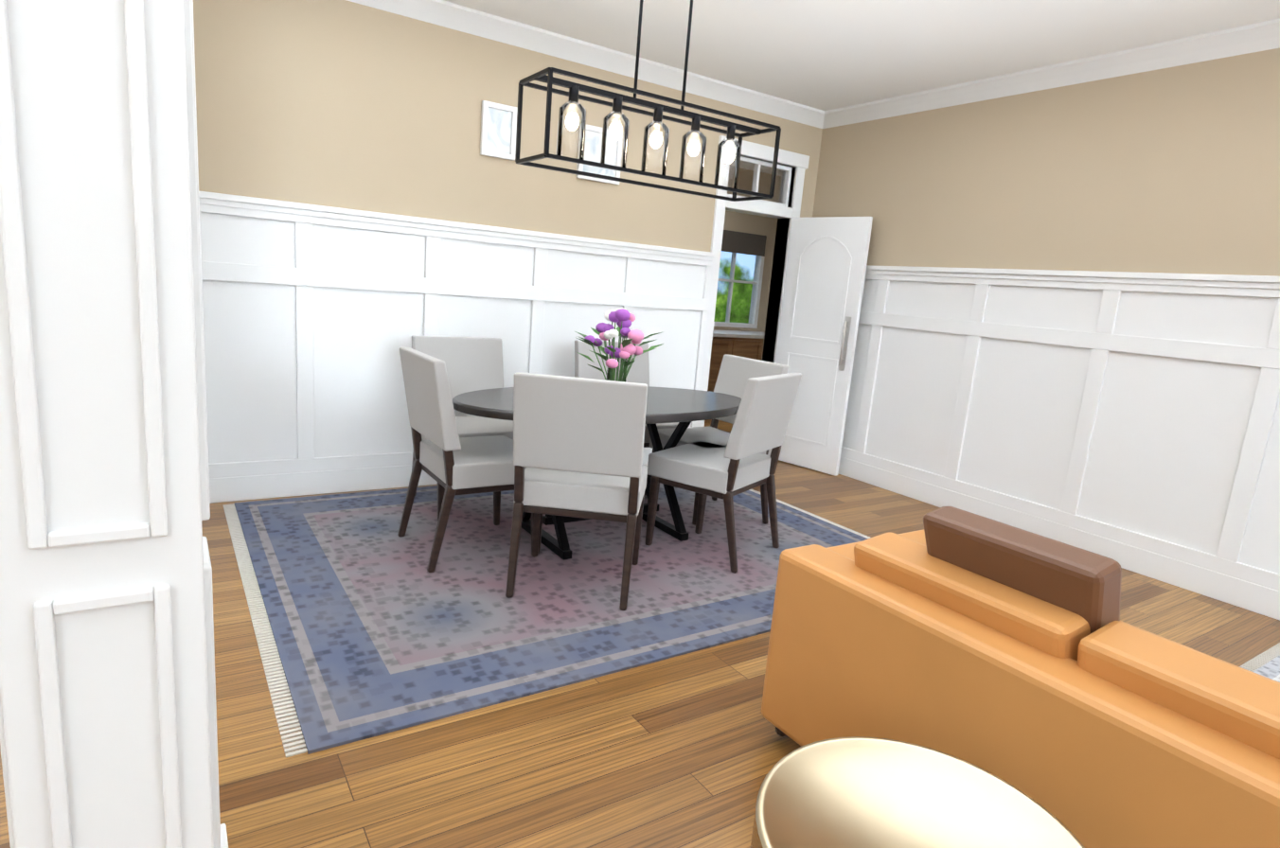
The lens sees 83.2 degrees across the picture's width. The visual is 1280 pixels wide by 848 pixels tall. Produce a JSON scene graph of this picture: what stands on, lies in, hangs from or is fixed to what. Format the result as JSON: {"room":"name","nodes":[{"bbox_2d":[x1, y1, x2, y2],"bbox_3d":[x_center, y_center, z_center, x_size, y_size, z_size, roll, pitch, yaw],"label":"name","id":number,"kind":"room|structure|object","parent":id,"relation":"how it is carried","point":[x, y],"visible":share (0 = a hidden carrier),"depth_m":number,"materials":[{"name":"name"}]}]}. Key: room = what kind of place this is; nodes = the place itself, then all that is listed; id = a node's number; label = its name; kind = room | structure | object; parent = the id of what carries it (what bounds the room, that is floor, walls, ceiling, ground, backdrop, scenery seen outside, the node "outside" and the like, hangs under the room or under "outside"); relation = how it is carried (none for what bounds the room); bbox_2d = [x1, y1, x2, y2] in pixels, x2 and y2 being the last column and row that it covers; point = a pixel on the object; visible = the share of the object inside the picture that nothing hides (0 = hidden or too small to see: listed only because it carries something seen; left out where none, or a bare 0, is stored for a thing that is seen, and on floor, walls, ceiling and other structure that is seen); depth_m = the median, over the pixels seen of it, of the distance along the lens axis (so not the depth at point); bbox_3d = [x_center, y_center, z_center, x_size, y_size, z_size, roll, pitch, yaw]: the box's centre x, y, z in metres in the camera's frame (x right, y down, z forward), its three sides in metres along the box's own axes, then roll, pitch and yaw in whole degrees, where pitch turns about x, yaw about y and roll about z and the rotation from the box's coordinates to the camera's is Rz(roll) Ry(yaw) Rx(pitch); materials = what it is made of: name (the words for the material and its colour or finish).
{"room":"dining room","nodes":[
{"label":"dining room","id":0,"kind":"room"},
{"bbox_2d":[193,0,822,362],"bbox_3d":[-0.577,-1.053,4.928,4.610,2.840,0.150,-3,13,-33],"label":"wall","id":1,"kind":"structure","parent":0,"point":[341,104],"depth_m":4.18,"materials":[{"name":"beige paint"}]},
{"bbox_2d":[480,100,517,160],"bbox_3d":[-0.869,-1.805,4.437,0.220,0.310,0.028,-3,13,-33],"label":"framed picture","id":2,"kind":"object","parent":1,"relation":"attached to","point":[498,129],"depth_m":4.44,"materials":[{"name":"white paint"}]},
{"bbox_2d":[346,0,823,128],"bbox_3d":[-0.448,-2.366,4.543,4.500,0.105,0.095,-3,13,-33],"label":"crown molding","id":3,"kind":"structure","parent":1,"relation":"attached to","point":[439,12],"depth_m":4.60,"materials":[{"name":"white paint"}]},
{"bbox_2d":[576,123,622,184],"bbox_3d":[-0.269,-1.807,4.837,0.320,0.340,0.028,-3,13,-33],"label":"framed picture","id":4,"kind":"object","parent":1,"relation":"attached to","point":[593,133],"depth_m":4.83,"materials":[{"name":"white paint"}]},
{"bbox_2d":[695,135,809,426],"bbox_3d":[0.841,-0.947,5.884,0.920,2.500,0.180,-3,13,-33],"label":"door frame","id":5,"kind":"structure","parent":1,"relation":"attached to","point":[780,210],"depth_m":5.72,"materials":[{"name":"white paint"}]},
{"bbox_2d":[767,216,872,476],"bbox_3d":[1.391,-0.630,5.774,0.089,1.992,0.700,-6,15,-43],"label":"door leaf","id":6,"kind":"structure","parent":1,"relation":"in","point":[826,269],"depth_m":5.72,"materials":[{"name":"white paint"}]},
{"bbox_2d":[0,419,1279,847],"bbox_3d":[0.492,0.976,2.673,12.350,0.120,10.800,-3,13,-33],"label":"floor","id":7,"kind":"structure","parent":0,"point":[689,751],"depth_m":2.10,"materials":[{"name":"brown wood"}]},
{"bbox_2d":[0,0,228,847],"bbox_3d":[-0.759,-0.315,0.989,0.405,2.840,0.405,-3,13,-33],"label":"column","id":8,"kind":"structure","parent":7,"relation":"on","point":[108,724],"depth_m":0.96,"materials":[{"name":"white paint"}]},
{"bbox_2d":[223,483,870,758],"bbox_3d":[-0.280,0.622,3.850,3.230,0.010,2.400,-3,13,-33],"label":"area rug","id":9,"kind":"object","parent":7,"relation":"on","point":[365,624],"visible":0.67,"depth_m":3.06,"materials":[{"name":"fabric"}]},
{"bbox_2d":[411,335,513,521],"bbox_3d":[-0.978,0.007,4.160,0.540,0.965,0.571,-3,13,-33],"label":"dining chair","id":10,"kind":"object","parent":9,"relation":"on","point":[473,364],"visible":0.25,"depth_m":4.25,"materials":[{"name":"fabric"}]},
{"bbox_2d":[397,347,540,572],"bbox_3d":[-0.825,0.141,3.527,0.571,0.965,0.540,-3,13,-33],"label":"dining chair","id":11,"kind":"object","parent":9,"relation":"on","point":[450,461],"visible":0.85,"depth_m":3.33,"materials":[{"name":"fabric"}]},
{"bbox_2d":[505,372,647,610],"bbox_3d":[-0.254,0.242,3.237,0.540,0.965,0.571,5,11,4],"label":"dining chair","id":12,"kind":"object","parent":9,"relation":"on","point":[577,447],"visible":0.94,"depth_m":2.97,"materials":[{"name":"fabric"}]},
{"bbox_2d":[452,386,741,559],"bbox_3d":[-0.179,0.230,3.908,1.720,0.751,0.920,-3,13,-33],"label":"oval dining table","id":13,"kind":"object","parent":9,"relation":"on","point":[684,408],"visible":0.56,"depth_m":3.77,"materials":[{"name":"grey wood"}]},
{"bbox_2d":[574,307,664,381],"bbox_3d":[-0.116,-0.382,3.852,0.538,0.476,0.496,-3,13,-33],"label":"bouquet","id":14,"kind":"object","parent":13,"relation":"on","point":[623,319],"visible":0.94,"depth_m":3.77,"materials":[{"name":"purple plant"}]},
{"bbox_2d":[574,339,678,447],"bbox_3d":[-0.099,-0.032,4.738,0.540,0.965,0.571,-2,12,-29],"label":"dining chair","id":15,"kind":"object","parent":9,"relation":"on","point":[639,371],"visible":0.15,"depth_m":4.78,"materials":[{"name":"fabric"}]},
{"bbox_2d":[647,355,788,533],"bbox_3d":[0.444,0.091,4.327,0.571,0.965,0.540,-3,13,-33],"label":"dining chair","id":16,"kind":"object","parent":9,"relation":"on","point":[736,373],"visible":0.42,"depth_m":4.36,"materials":[{"name":"fabric"}]},
{"bbox_2d":[644,373,801,573],"bbox_3d":[0.428,0.189,3.808,0.571,0.965,0.540,12,13,33],"label":"dining chair","id":17,"kind":"object","parent":9,"relation":"on","point":[738,464],"visible":0.96,"depth_m":3.64,"materials":[{"name":"fabric"}]},
{"bbox_2d":[707,337,737,391],"bbox_3d":[0.666,-0.618,8.448,0.600,0.870,0.625,-3,13,-33],"label":"base cabinet","id":18,"kind":"object","parent":7,"relation":"on","point":[720,346],"depth_m":8.21,"materials":[{"name":"brown wood"}]},
{"bbox_2d":[712,329,764,340],"bbox_3d":[0.915,-1.072,8.494,4.840,0.040,0.640,-3,13,-33],"label":"countertop","id":19,"kind":"structure","parent":18,"relation":"on","point":[716,332],"depth_m":8.42,"materials":[{"name":"white stone"}]},
{"bbox_2d":[737,337,763,360],"bbox_3d":[1.059,-0.636,8.706,0.600,0.870,0.625,-3,13,-33],"label":"base cabinet","id":20,"kind":"object","parent":7,"relation":"on","point":[749,345],"depth_m":8.43,"materials":[{"name":"brown wood"}]},
{"bbox_2d":[750,736,1084,847],"bbox_3d":[0.439,0.919,1.212,0.540,0.509,0.540,-3,13,-33],"label":"table","id":21,"kind":"object","parent":7,"relation":"on","point":[857,792],"visible":1,"depth_m":1.25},
{"bbox_2d":[1239,642,1279,682],"bbox_3d":[2.602,1.448,0.756,3.808,0.011,3.950,-3,13,-33],"label":"area rug","id":22,"kind":"object","parent":7,"relation":"on","point":[1266,664],"visible":0.06,"depth_m":3.03,"materials":[{"name":"fabric"}]},
{"bbox_2d":[761,506,1279,847],"bbox_3d":[1.404,0.767,1.574,0.980,0.825,2.200,-3,13,-33],"label":"leather sofa","id":23,"kind":"object","parent":22,"relation":"on","point":[1032,666],"visible":1,"depth_m":1.62,"materials":[{"name":"orange leather"}]},
{"bbox_2d":[713,165,779,332],"bbox_3d":[0.737,-1.672,8.724,5.100,2.840,0.150,-3,13,-33],"label":"wall","id":24,"kind":"structure","parent":0,"point":[743,222],"depth_m":8.92,"materials":[{"name":"beige paint"}]},
{"bbox_2d":[713,230,766,328],"bbox_3d":[1.143,-1.783,8.919,0.900,1.150,0.130,-3,13,-33],"label":"kitchen window","id":25,"kind":"structure","parent":24,"relation":"in","point":[734,242],"depth_m":8.96,"materials":[{"name":"white paint"}]},
{"bbox_2d":[443,0,1279,175],"bbox_3d":[2.431,-2.123,3.300,8.196,0.344,10.650,-3,13,-33],"label":"ceiling","id":26,"kind":"structure","parent":0,"point":[826,55],"depth_m":4.06,"materials":[{"name":"white paint"}]},
{"bbox_2d":[515,0,781,201],"bbox_3d":[0.101,-1.665,3.445,1.316,0.977,0.316,-3,13,-33],"label":"pendant chandelier","id":27,"kind":"object","parent":26,"relation":"hanging from","point":[615,128],"visible":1,"depth_m":3.43,"materials":[{"name":"black metal"}]},
{"bbox_2d":[812,48,1279,276],"bbox_3d":[3.588,-0.341,2.977,0.150,2.840,8.150,-3,13,-33],"label":"wall","id":28,"kind":"structure","parent":0,"point":[1174,169],"depth_m":4.24,"materials":[{"name":"beige paint"}]},
{"bbox_2d":[198,191,1279,621],"bbox_3d":[1.571,0.344,1.705,4.665,1.652,8.000,-3,13,-33],"label":"wainscoting","id":29,"kind":"structure","parent":28,"relation":"attached to","point":[1128,420],"depth_m":4.25,"materials":[{"name":"white paint"}]},
{"bbox_2d":[823,18,1279,128],"bbox_3d":[3.635,-1.661,2.592,0.095,0.105,8.000,-3,13,-33],"label":"crown molding","id":30,"kind":"structure","parent":28,"relation":"attached to","point":[1262,36],"depth_m":4.19,"materials":[{"name":"white paint"}]},
{"label":"outside","id":31,"kind":"structure","parent":0,"visible":0},
{"bbox_2d":[713,251,755,323],"bbox_3d":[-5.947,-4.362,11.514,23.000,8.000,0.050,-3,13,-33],"label":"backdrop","id":32,"kind":"structure","parent":31,"point":[738,315],"depth_m":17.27,"materials":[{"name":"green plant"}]}
]}

